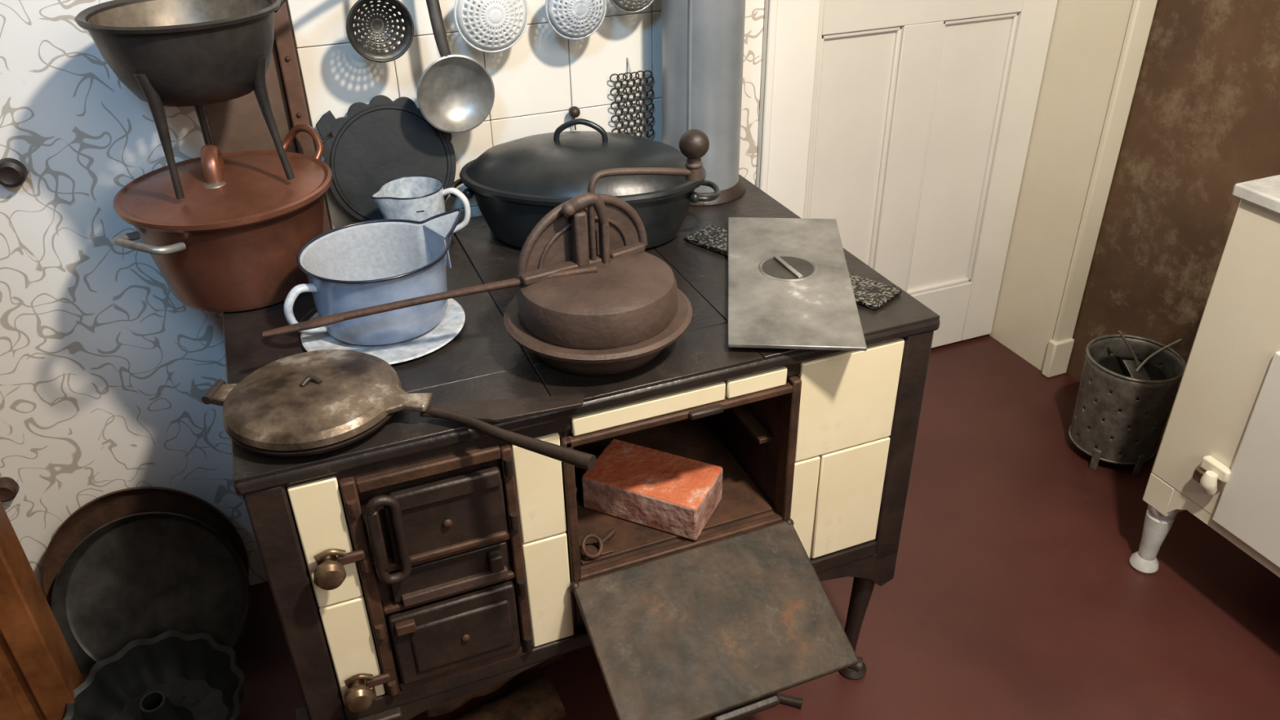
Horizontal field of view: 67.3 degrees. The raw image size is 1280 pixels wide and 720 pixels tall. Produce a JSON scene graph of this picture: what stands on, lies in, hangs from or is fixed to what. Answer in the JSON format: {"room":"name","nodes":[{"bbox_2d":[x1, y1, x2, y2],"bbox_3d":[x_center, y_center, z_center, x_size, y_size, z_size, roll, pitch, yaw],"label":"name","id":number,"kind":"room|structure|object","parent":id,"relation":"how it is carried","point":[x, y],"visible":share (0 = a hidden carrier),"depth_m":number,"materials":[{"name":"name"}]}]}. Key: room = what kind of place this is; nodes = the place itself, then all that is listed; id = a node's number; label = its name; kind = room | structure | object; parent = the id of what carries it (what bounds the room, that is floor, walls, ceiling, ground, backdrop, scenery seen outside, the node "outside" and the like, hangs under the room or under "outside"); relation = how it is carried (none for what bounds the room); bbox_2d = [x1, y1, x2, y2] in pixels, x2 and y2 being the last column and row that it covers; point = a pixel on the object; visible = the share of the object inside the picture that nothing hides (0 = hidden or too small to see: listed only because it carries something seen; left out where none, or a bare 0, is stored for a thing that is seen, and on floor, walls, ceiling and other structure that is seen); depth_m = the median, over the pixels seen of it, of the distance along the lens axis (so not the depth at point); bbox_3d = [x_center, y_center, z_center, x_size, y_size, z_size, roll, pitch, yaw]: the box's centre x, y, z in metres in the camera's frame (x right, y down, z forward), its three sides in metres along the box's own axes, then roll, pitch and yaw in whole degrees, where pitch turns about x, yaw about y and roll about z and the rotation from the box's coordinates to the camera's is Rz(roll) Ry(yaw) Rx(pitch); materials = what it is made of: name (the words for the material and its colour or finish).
{"room":"kitchen","nodes":[
{"label":"kitchen","id":0,"kind":"room"},
{"bbox_2d":[0,0,764,593],"bbox_3d":[-1.275,-0.525,1.256,3.260,2.500,0.100,-13,33,-18],"label":"wall","id":1,"kind":"structure","parent":0,"point":[105,374],"depth_m":1.63,"materials":[{"name":"paper"}]},
{"bbox_2d":[0,476,19,502],"bbox_3d":[-1.122,0.228,1.697,0.044,0.044,0.030,-13,33,-18],"label":"wall hook","id":2,"kind":"object","parent":1,"relation":"attached to","point":[9,487],"visible":0.98,"depth_m":1.69,"materials":[{"name":"brown metal"}]},
{"bbox_2d":[0,157,27,187],"bbox_3d":[-0.960,-0.286,1.465,0.044,0.044,0.030,-13,33,-18],"label":"wall hook","id":3,"kind":"object","parent":1,"relation":"attached to","point":[13,172],"visible":1,"depth_m":1.46,"materials":[{"name":"brown metal"}]},
{"bbox_2d":[204,40,297,153],"bbox_3d":[-0.631,-0.165,1.703,0.125,1.400,0.013,-13,33,-18],"label":"board","id":4,"kind":"object","parent":1,"relation":"attached to","point":[239,124],"visible":0.02,"depth_m":1.56,"materials":[{"name":"brown wood"}]},
{"bbox_2d":[287,0,390,47],"bbox_3d":[-0.482,-0.582,1.521,0.149,0.156,0.010,-13,33,-18],"label":"tile","id":5,"kind":"structure","parent":1,"relation":"attached to","point":[314,22],"depth_m":1.53,"materials":[{"name":"white tile"}]},
{"bbox_2d":[320,142,362,228],"bbox_3d":[-0.477,-0.315,1.684,0.149,0.155,0.010,-13,33,-18],"label":"tile","id":6,"kind":"structure","parent":1,"relation":"attached to","point":[339,216],"depth_m":1.69,"materials":[{"name":"white tile"}]},
{"bbox_2d":[297,38,399,142],"bbox_3d":[-0.479,-0.448,1.603,0.149,0.156,0.010,-13,33,-18],"label":"tile","id":7,"kind":"structure","parent":1,"relation":"attached to","point":[335,77],"depth_m":1.58,"materials":[{"name":"white tile"}]},
{"bbox_2d":[346,0,413,62],"bbox_3d":[-0.418,-0.612,1.464,0.103,0.291,0.101,-13,33,-18],"label":"skimmer","id":8,"kind":"object","parent":1,"relation":"hanging from","point":[377,20],"visible":1,"depth_m":1.49,"materials":[{"name":"metal"}]},
{"bbox_2d":[386,0,480,36],"bbox_3d":[-0.342,-0.614,1.568,0.151,0.156,0.010,-13,33,-18],"label":"tile","id":9,"kind":"structure","parent":1,"relation":"attached to","point":[418,9],"depth_m":1.59,"materials":[{"name":"white tile"}]},
{"bbox_2d":[392,30,489,120],"bbox_3d":[-0.340,-0.480,1.650,0.151,0.156,0.010,-13,33,-18],"label":"tile","id":10,"kind":"structure","parent":1,"relation":"attached to","point":[423,51],"depth_m":1.62,"materials":[{"name":"white tile"}]},
{"bbox_2d":[417,0,494,133],"bbox_3d":[-0.320,-0.557,1.546,0.128,0.364,0.098,-13,33,-18],"label":"ladle","id":11,"kind":"object","parent":1,"relation":"hanging from","point":[455,93],"visible":1,"depth_m":1.58,"materials":[{"name":"grey metal"}]},
{"bbox_2d":[417,54,494,133],"bbox_3d":[-0.306,-0.441,1.581,0.128,0.128,0.033,-13,33,-18],"label":"bowl","id":12,"kind":"object","parent":11,"relation":"on","point":[455,93],"depth_m":1.59,"materials":[{"name":"grey metal"}]},
{"bbox_2d":[445,205,482,218],"bbox_3d":[-0.335,-0.212,1.812,0.151,0.156,0.010,-13,33,-18],"label":"tile","id":13,"kind":"structure","parent":1,"relation":"attached to","point":[475,211],"depth_m":1.78,"materials":[{"name":"blue tile"}]},
{"bbox_2d":[444,120,492,210],"bbox_3d":[-0.337,-0.346,1.731,0.151,0.155,0.010,-13,33,-18],"label":"tile","id":14,"kind":"structure","parent":1,"relation":"attached to","point":[468,146],"depth_m":1.72,"materials":[{"name":"white tile"}]},
{"bbox_2d":[286,0,652,229],"bbox_3d":[-0.189,-0.259,1.859,0.772,1.384,0.006,-13,33,-18],"label":"grout","id":15,"kind":"object","parent":1,"relation":"attached to","point":[286,0],"visible":0.02,"depth_m":1.57,"materials":[{"name":"tile"}]},
{"bbox_2d":[453,0,528,53],"bbox_3d":[-0.246,-0.642,1.509,0.095,0.313,0.094,14,34,23],"label":"skimmer","id":16,"kind":"object","parent":1,"relation":"attached to","point":[491,18],"visible":1,"depth_m":1.55,"materials":[{"name":"metal"}]},
{"bbox_2d":[478,0,566,27],"bbox_3d":[-0.201,-0.645,1.616,0.152,0.156,0.010,-13,33,-18],"label":"tile","id":17,"kind":"structure","parent":1,"relation":"attached to","point":[537,14],"depth_m":1.65,"materials":[{"name":"white tile"}]},
{"bbox_2d":[482,21,571,119],"bbox_3d":[-0.198,-0.511,1.697,0.152,0.156,0.010,-13,33,-18],"label":"tile","id":18,"kind":"structure","parent":1,"relation":"attached to","point":[531,76],"depth_m":1.70,"materials":[{"name":"white tile"}]},
{"bbox_2d":[568,106,580,130],"bbox_3d":[-0.121,-0.441,1.750,0.021,0.046,0.032,-13,33,-18],"label":"wall hook","id":19,"kind":"object","parent":18,"relation":"attached to","point":[574,111],"visible":0.97,"depth_m":1.73,"materials":[{"name":"metal"}]},
{"bbox_2d":[489,109,573,146],"bbox_3d":[-0.196,-0.378,1.779,0.152,0.155,0.010,-13,33,-18],"label":"tile","id":20,"kind":"structure","parent":1,"relation":"attached to","point":[508,129],"depth_m":1.74,"materials":[{"name":"white tile"}]},
{"bbox_2d":[545,0,606,39],"bbox_3d":[-0.105,-0.675,1.562,0.087,0.297,0.090,7,32,14],"label":"skimmer","id":21,"kind":"object","parent":1,"relation":"attached to","point":[580,11],"visible":1,"depth_m":1.59,"materials":[{"name":"metal"}]},
{"bbox_2d":[565,0,651,20],"bbox_3d":[-0.056,-0.678,1.665,0.159,0.156,0.010,-13,33,-18],"label":"tile","id":22,"kind":"structure","parent":1,"relation":"attached to","point":[611,10],"depth_m":1.70,"materials":[{"name":"white tile"}]},
{"bbox_2d":[567,11,652,108],"bbox_3d":[-0.053,-0.544,1.746,0.159,0.156,0.010,-13,33,-18],"label":"tile","id":23,"kind":"structure","parent":1,"relation":"attached to","point":[593,59],"depth_m":1.74,"materials":[{"name":"white tile"}]},
{"bbox_2d":[609,57,653,138],"bbox_3d":[-0.015,-0.482,1.781,0.087,0.152,0.023,-13,33,-18],"label":"chainmail scrubber","id":24,"kind":"object","parent":23,"relation":"hanging from","point":[641,79],"visible":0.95,"depth_m":1.78,"materials":[{"name":"metal"}]},
{"bbox_2d":[572,98,653,140],"bbox_3d":[-0.051,-0.410,1.828,0.159,0.155,0.010,-13,33,-18],"label":"tile","id":25,"kind":"structure","parent":1,"relation":"attached to","point":[602,115],"depth_m":1.79,"materials":[{"name":"white tile"}]},
{"bbox_2d":[609,0,653,13],"bbox_3d":[-0.010,-0.723,1.582,0.082,0.287,0.087,6,32,11],"label":"skimmer","id":26,"kind":"object","parent":1,"relation":"hanging from","point":[620,6],"visible":1,"depth_m":1.63,"materials":[{"name":"metal"}]},
{"bbox_2d":[651,97,662,142],"bbox_3d":[0.096,-0.443,1.877,0.154,0.155,0.010,-13,33,-18],"label":"tile","id":27,"kind":"structure","parent":1,"relation":"attached to","point":[657,110],"depth_m":1.83,"materials":[{"name":"blue tile"}]},
{"bbox_2d":[651,10,662,97],"bbox_3d":[0.093,-0.577,1.795,0.154,0.156,0.010,-13,33,-18],"label":"tile","id":28,"kind":"structure","parent":1,"relation":"attached to","point":[656,16],"depth_m":1.77,"materials":[{"name":"white tile"}]},
{"bbox_2d":[651,0,662,11],"bbox_3d":[0.090,-0.711,1.714,0.154,0.156,0.010,-13,33,-18],"label":"tile","id":29,"kind":"structure","parent":1,"relation":"attached to","point":[656,5],"depth_m":1.72,"materials":[{"name":"white tile"}]},
{"bbox_2d":[760,0,777,193],"bbox_3d":[0.250,-0.655,1.808,0.017,2.100,0.007,-13,33,-18],"label":"bead","id":30,"kind":"object","parent":1,"relation":"attached to","point":[773,4],"visible":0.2,"depth_m":1.88,"materials":[{"name":"paint"}]},
{"bbox_2d":[755,0,820,218],"bbox_3d":[0.291,-0.671,1.833,0.115,2.100,0.017,-13,33,-18],"label":"door frame","id":31,"kind":"structure","parent":1,"relation":"attached to","point":[797,20],"depth_m":1.92,"materials":[{"name":"paint"}]},
{"bbox_2d":[79,334,1279,719],"bbox_3d":[-0.192,1.196,0.849,4.300,0.050,3.600,-13,33,-18],"label":"floor","id":32,"kind":"structure","parent":0,"point":[1015,592],"depth_m":1.92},
{"bbox_2d":[0,500,84,719],"bbox_3d":[-1.213,0.447,1.460,0.540,0.625,0.110,-13,33,-18],"label":"wooden furniture","id":33,"kind":"object","parent":32,"relation":"on","point":[39,672],"visible":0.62,"depth_m":1.55,"materials":[{"name":"orange wood"}]},
{"bbox_2d":[41,486,248,607],"bbox_3d":[-0.918,0.396,1.797,0.348,0.334,0.116,-10,32,-14],"label":"baking pan","id":34,"kind":"object","parent":32,"relation":"on","point":[105,508],"visible":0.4,"depth_m":1.76,"materials":[{"name":"metal"}]},
{"bbox_2d":[50,511,250,675],"bbox_3d":[-0.886,0.436,1.753,0.330,0.296,0.179,-10,32,-14],"label":"baking pan","id":35,"kind":"object","parent":32,"relation":"on","point":[148,575],"visible":0.65,"depth_m":1.76,"materials":[{"name":"metal"}]},
{"bbox_2d":[62,629,246,719],"bbox_3d":[-0.816,0.612,1.635,0.288,0.130,0.294,8,33,15],"label":"pan","id":36,"kind":"object","parent":32,"relation":"on","point":[173,674],"visible":1,"depth_m":1.71,"materials":[{"name":"black metal"}]},
{"bbox_2d":[274,1,330,232],"bbox_3d":[-0.557,-0.177,1.720,0.027,1.400,0.031,-13,33,-18],"label":"post","id":37,"kind":"object","parent":32,"relation":"on","point":[283,37],"visible":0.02,"depth_m":1.54,"materials":[{"name":"brown wood"}]},
{"bbox_2d":[284,56,290,61],"bbox_3d":[-0.557,-0.476,1.519,0.008,0.008,0.008,-13,33,-18],"label":"rivet","id":38,"kind":"object","parent":37,"relation":"attached to","point":[286,58],"visible":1,"depth_m":1.52,"materials":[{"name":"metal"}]},
{"bbox_2d":[296,112,302,117],"bbox_3d":[-0.555,-0.399,1.566,0.008,0.008,0.008,-13,33,-18],"label":"rivet","id":39,"kind":"object","parent":37,"relation":"attached to","point":[298,114],"visible":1,"depth_m":1.56,"materials":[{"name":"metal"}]},
{"bbox_2d":[424,653,564,719],"bbox_3d":[-0.263,0.578,1.659,0.315,0.165,0.320,-13,33,-18],"label":"firewood logs","id":40,"kind":"object","parent":32,"relation":"on","point":[537,700],"visible":0.23,"depth_m":1.64},
{"bbox_2d":[222,173,939,719],"bbox_3d":[-0.094,0.261,1.605,0.982,0.765,0.869,-13,33,-18],"label":"stove","id":41,"kind":"object","parent":32,"relation":"on","point":[414,566],"visible":0.83,"depth_m":1.33,"materials":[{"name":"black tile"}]},
{"bbox_2d":[112,124,332,311],"bbox_3d":[-0.619,-0.219,1.459,0.310,0.224,0.307,-13,33,-18],"label":"stockpot","id":42,"kind":"object","parent":41,"relation":"on","point":[235,238],"visible":0.94,"depth_m":1.39,"materials":[{"name":"metal"}]},
{"bbox_2d":[74,0,294,199],"bbox_3d":[-0.556,-0.403,1.372,0.393,0.272,0.258,-13,33,-18],"label":"colander","id":43,"kind":"object","parent":42,"relation":"on","point":[175,53],"visible":0.97,"depth_m":1.27,"materials":[{"name":"metal"}]},
{"bbox_2d":[301,297,465,364],"bbox_3d":[-0.367,-0.049,1.381,0.230,0.007,0.230,-13,33,-18],"label":"plate","id":44,"kind":"object","parent":41,"relation":"on","point":[453,321],"visible":0.31,"depth_m":1.34,"materials":[{"name":"white ceramic"}]},
{"bbox_2d":[283,208,462,345],"bbox_3d":[-0.370,-0.117,1.365,0.208,0.130,0.211,1,31,4],"label":"enamel pot","id":45,"kind":"object","parent":44,"relation":"on","point":[358,265],"visible":0.94,"depth_m":1.35,"materials":[{"name":"metal"}]},
{"bbox_2d":[315,94,456,221],"bbox_3d":[-0.425,-0.337,1.644,0.220,0.226,0.042,-14,34,-20],"label":"griddle","id":46,"kind":"object","parent":41,"relation":"on","point":[378,142],"visible":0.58,"depth_m":1.63,"materials":[{"name":"black metal"}]},
{"bbox_2d":[201,349,595,471],"bbox_3d":[-0.289,0.050,1.174,0.495,0.050,0.212,2,31,4],"label":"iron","id":47,"kind":"object","parent":41,"relation":"on","point":[317,402],"visible":1,"depth_m":1.16,"materials":[{"name":"grey metal"}]},
{"bbox_2d":[370,175,471,233],"bbox_3d":[-0.358,-0.231,1.575,0.150,0.116,0.102,-13,33,-18],"label":"jug","id":48,"kind":"object","parent":41,"relation":"on","point":[411,197],"visible":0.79,"depth_m":1.54,"materials":[{"name":"metal"}]},
{"bbox_2d":[262,128,709,375],"bbox_3d":[-0.193,-0.141,1.273,0.560,0.272,0.256,2,31,4],"label":"coffee roaster","id":49,"kind":"object","parent":41,"relation":"on","point":[589,299],"visible":1,"depth_m":1.25,"materials":[{"name":"metal"}]},
{"bbox_2d":[503,288,692,375],"bbox_3d":[-0.057,-0.046,1.319,0.256,0.056,0.256,-13,33,-18],"label":"bowl","id":50,"kind":"object","parent":49,"relation":"on","point":[622,354],"depth_m":1.23,"materials":[{"name":"metal"}]},
{"bbox_2d":[448,118,719,248],"bbox_3d":[-0.096,-0.307,1.609,0.467,0.199,0.275,2,31,5],"label":"lidded pot","id":51,"kind":"object","parent":41,"relation":"on","point":[513,184],"visible":0.81,"depth_m":1.54,"materials":[{"name":"black metal"}]},
{"bbox_2d":[579,528,616,559],"bbox_3d":[-0.058,0.262,1.400,0.070,0.031,0.037,-21,37,-29],"label":"ring","id":52,"kind":"object","parent":41,"relation":"on","point":[593,550],"visible":1,"depth_m":1.40,"materials":[{"name":"metal"}]},
{"bbox_2d":[581,438,722,540],"bbox_3d":[0.019,0.196,1.478,0.190,0.063,0.110,13,34,22],"label":"brick","id":53,"kind":"object","parent":41,"relation":"on","point":[673,494],"visible":1,"depth_m":1.45,"materials":[{"name":"brick"}]},
{"bbox_2d":[562,377,787,437],"bbox_3d":[0.056,0.059,1.307,0.342,0.023,0.010,-13,33,-18],"label":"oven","id":54,"kind":"object","parent":41,"relation":"in","point":[588,426],"depth_m":1.28,"materials":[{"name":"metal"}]},
{"bbox_2d":[661,0,745,205],"bbox_3d":[0.101,-1.069,1.376,0.172,1.738,0.172,-13,33,-18],"label":"pipe","id":55,"kind":"object","parent":41,"relation":"on","point":[703,40],"visible":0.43,"depth_m":1.67,"materials":[{"name":"metal"}]},
{"bbox_2d":[560,374,858,719],"bbox_3d":[0.022,0.172,1.478,0.354,0.381,0.664,-13,33,-18],"label":"oven","id":56,"kind":"object","parent":41,"relation":"in","point":[734,617],"depth_m":1.37,"materials":[{"name":"metal"}]},
{"bbox_2d":[684,224,901,310],"bbox_3d":[0.234,-0.153,1.533,0.374,0.007,0.072,26,40,36],"label":"trivet","id":57,"kind":"object","parent":41,"relation":"on","point":[868,293],"visible":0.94,"depth_m":1.47,"materials":[{"name":"grey stone"}]},
{"bbox_2d":[728,217,866,351],"bbox_3d":[0.229,-0.132,1.481,0.186,0.010,0.438,2,31,4],"label":"metal plate","id":58,"kind":"object","parent":41,"relation":"on","point":[790,286],"visible":1,"depth_m":1.44,"materials":[{"name":"metal"}]},
{"bbox_2d":[776,693,802,708],"bbox_3d":[0.171,0.594,1.761,0.255,0.018,0.018,10,33,18],"label":"handle","id":59,"kind":"object","parent":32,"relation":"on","point":[787,700],"visible":0.25,"depth_m":1.72,"materials":[{"name":"metal"}]},
{"bbox_2d":[910,281,971,347],"bbox_3d":[0.673,-0.085,2.676,0.556,0.190,0.028,-13,33,-18],"label":"rail","id":60,"kind":"object","parent":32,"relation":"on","point":[950,303],"visible":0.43,"depth_m":2.72,"materials":[{"name":"paint"}]},
{"bbox_2d":[872,21,943,291],"bbox_3d":[0.663,-0.477,2.435,0.110,0.730,0.028,-13,33,-18],"label":"stile","id":61,"kind":"object","parent":60,"relation":"attached to","point":[920,43],"visible":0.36,"depth_m":2.39,"materials":[{"name":"paint"}]},
{"bbox_2d":[1041,337,1074,377],"bbox_3d":[1.144,-0.009,2.632,0.067,0.110,0.028,-13,33,-18],"label":"plinth","id":62,"kind":"object","parent":32,"relation":"on","point":[1058,354],"visible":0.93,"depth_m":2.62,"materials":[{"name":"beige paint"}]},
{"bbox_2d":[1068,330,1186,475],"bbox_3d":[1.148,0.085,2.276,0.214,0.318,0.214,-13,33,-18],"label":"bucket","id":63,"kind":"object","parent":32,"relation":"on","point":[1124,402],"visible":0.99,"depth_m":2.24,"materials":[{"name":"metal"}]},
{"bbox_2d":[1128,174,1279,577],"bbox_3d":[1.381,0.270,1.466,0.465,0.838,1.046,-13,33,-18],"label":"base cabinet","id":64,"kind":"object","parent":32,"relation":"on","point":[1217,460],"visible":1,"depth_m":1.69,"materials":[{"name":"paint"}]},
{"bbox_2d":[987,0,1133,370],"bbox_3d":[1.118,-1.118,2.156,0.155,2.500,0.295,-13,33,-18],"label":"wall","id":65,"kind":"structure","parent":0,"point":[1086,39],"depth_m":2.46,"materials":[{"name":"beige paint"}]},
{"bbox_2d":[1052,0,1157,342],"bbox_3d":[1.131,-0.861,2.118,0.059,2.100,0.018,-13,33,-18],"label":"door frame","id":66,"kind":"structure","parent":65,"relation":"attached to","point":[1142,12],"depth_m":2.34,"materials":[{"name":"beige paint"}]},
{"bbox_2d":[1066,0,1279,437],"bbox_3d":[1.817,-0.265,0.734,0.100,2.500,3.305,-13,33,-18],"label":"wall","id":67,"kind":"structure","parent":0,"point":[1203,121],"depth_m":2.19,"materials":[{"name":"brown paint"}]},
{"bbox_3d":[0.596,-1.085,2.119,1.100,2.500,0.095,-13,33,-18],"label":"wall","id":68,"kind":"structure","parent":0,"visible":0},
{"bbox_2d":[807,35,824,218],"bbox_3d":[0.414,-0.421,2.350,0.012,0.730,0.012,-13,33,-18],"label":"trim","id":69,"kind":"structure","parent":68,"relation":"attached to","point":[822,39],"depth_m":2.26,"materials":[{"name":"paint"}]},
{"bbox_2d":[809,31,896,265],"bbox_3d":[0.507,-0.447,2.389,0.220,0.730,0.010,-13,33,-18],"label":"panel","id":70,"kind":"object","parent":68,"relation":"attached to","point":[856,70],"visible":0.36,"depth_m":2.32,"materials":[{"name":"paint"}]},
{"bbox_2d":[821,26,902,39],"bbox_3d":[0.505,-0.749,2.196,0.220,0.012,0.012,-13,33,-18],"label":"trim","id":71,"kind":"structure","parent":68,"relation":"attached to","point":[897,28],"depth_m":2.19,"materials":[{"name":"paint"}]},
{"bbox_2d":[868,26,902,268],"bbox_3d":[0.607,-0.464,2.415,0.012,0.730,0.012,-13,33,-18],"label":"trim","id":72,"kind":"structure","parent":68,"relation":"attached to","point":[898,33],"depth_m":2.37,"materials":[{"name":"paint"}]},
{"bbox_2d":[905,21,945,292],"bbox_3d":[0.720,-0.489,2.453,0.012,0.730,0.012,-13,33,-18],"label":"trim","id":73,"kind":"structure","parent":68,"relation":"attached to","point":[944,26],"depth_m":2.42,"materials":[{"name":"paint"}]},
{"bbox_2d":[906,277,970,294],"bbox_3d":[0.825,-0.205,2.673,0.226,0.012,0.012,-13,33,-18],"label":"trim","id":74,"kind":"structure","parent":68,"relation":"attached to","point":[965,279],"depth_m":2.67,"materials":[{"name":"paint"}]},
{"bbox_2d":[906,17,1012,290],"bbox_3d":[0.816,-0.516,2.493,0.226,0.730,0.010,-13,33,-18],"label":"panel","id":75,"kind":"object","parent":68,"relation":"attached to","point":[973,54],"visible":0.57,"depth_m":2.47,"materials":[{"name":"paint"}]},
{"bbox_2d":[943,12,1018,25],"bbox_3d":[0.814,-0.818,2.300,0.226,0.012,0.012,-13,33,-18],"label":"trim","id":76,"kind":"structure","parent":68,"relation":"attached to","point":[1009,15],"depth_m":2.29,"materials":[{"name":"paint"}]},
{"bbox_2d":[965,12,1018,281],"bbox_3d":[0.918,-0.534,2.520,0.012,0.730,0.012,-13,33,-18],"label":"trim","id":77,"kind":"structure","parent":68,"relation":"attached to","point":[1015,20],"depth_m":2.50,"materials":[{"name":"paint"}]},
{"bbox_3d":[0.643,-1.682,1.703,0.556,0.110,0.028,-13,33,-18],"label":"door","id":78,"kind":"structure","parent":0,"visible":0},
{"bbox_2d":[804,0,824,218],"bbox_3d":[0.350,-0.797,2.096,0.110,2.020,0.028,-13,33,-18],"label":"stile","id":79,"kind":"object","parent":78,"relation":"attached to","point":[822,2],"visible":0.02,"depth_m":2.23,"materials":[{"name":"paint"}]},
{"bbox_2d":[822,0,1023,35],"bbox_3d":[0.658,-0.862,2.202,0.556,0.170,0.028,-13,33,-18],"label":"rail","id":80,"kind":"object","parent":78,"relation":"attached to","point":[840,16],"visible":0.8,"depth_m":2.20,"materials":[{"name":"paint"}]},
{"bbox_2d":[961,0,1057,340],"bbox_3d":[0.965,-0.935,2.303,0.106,2.020,0.028,-13,33,-18],"label":"stile","id":81,"kind":"object","parent":78,"relation":"attached to","point":[1036,19],"visible":0.8,"depth_m":2.53,"materials":[{"name":"paint"}]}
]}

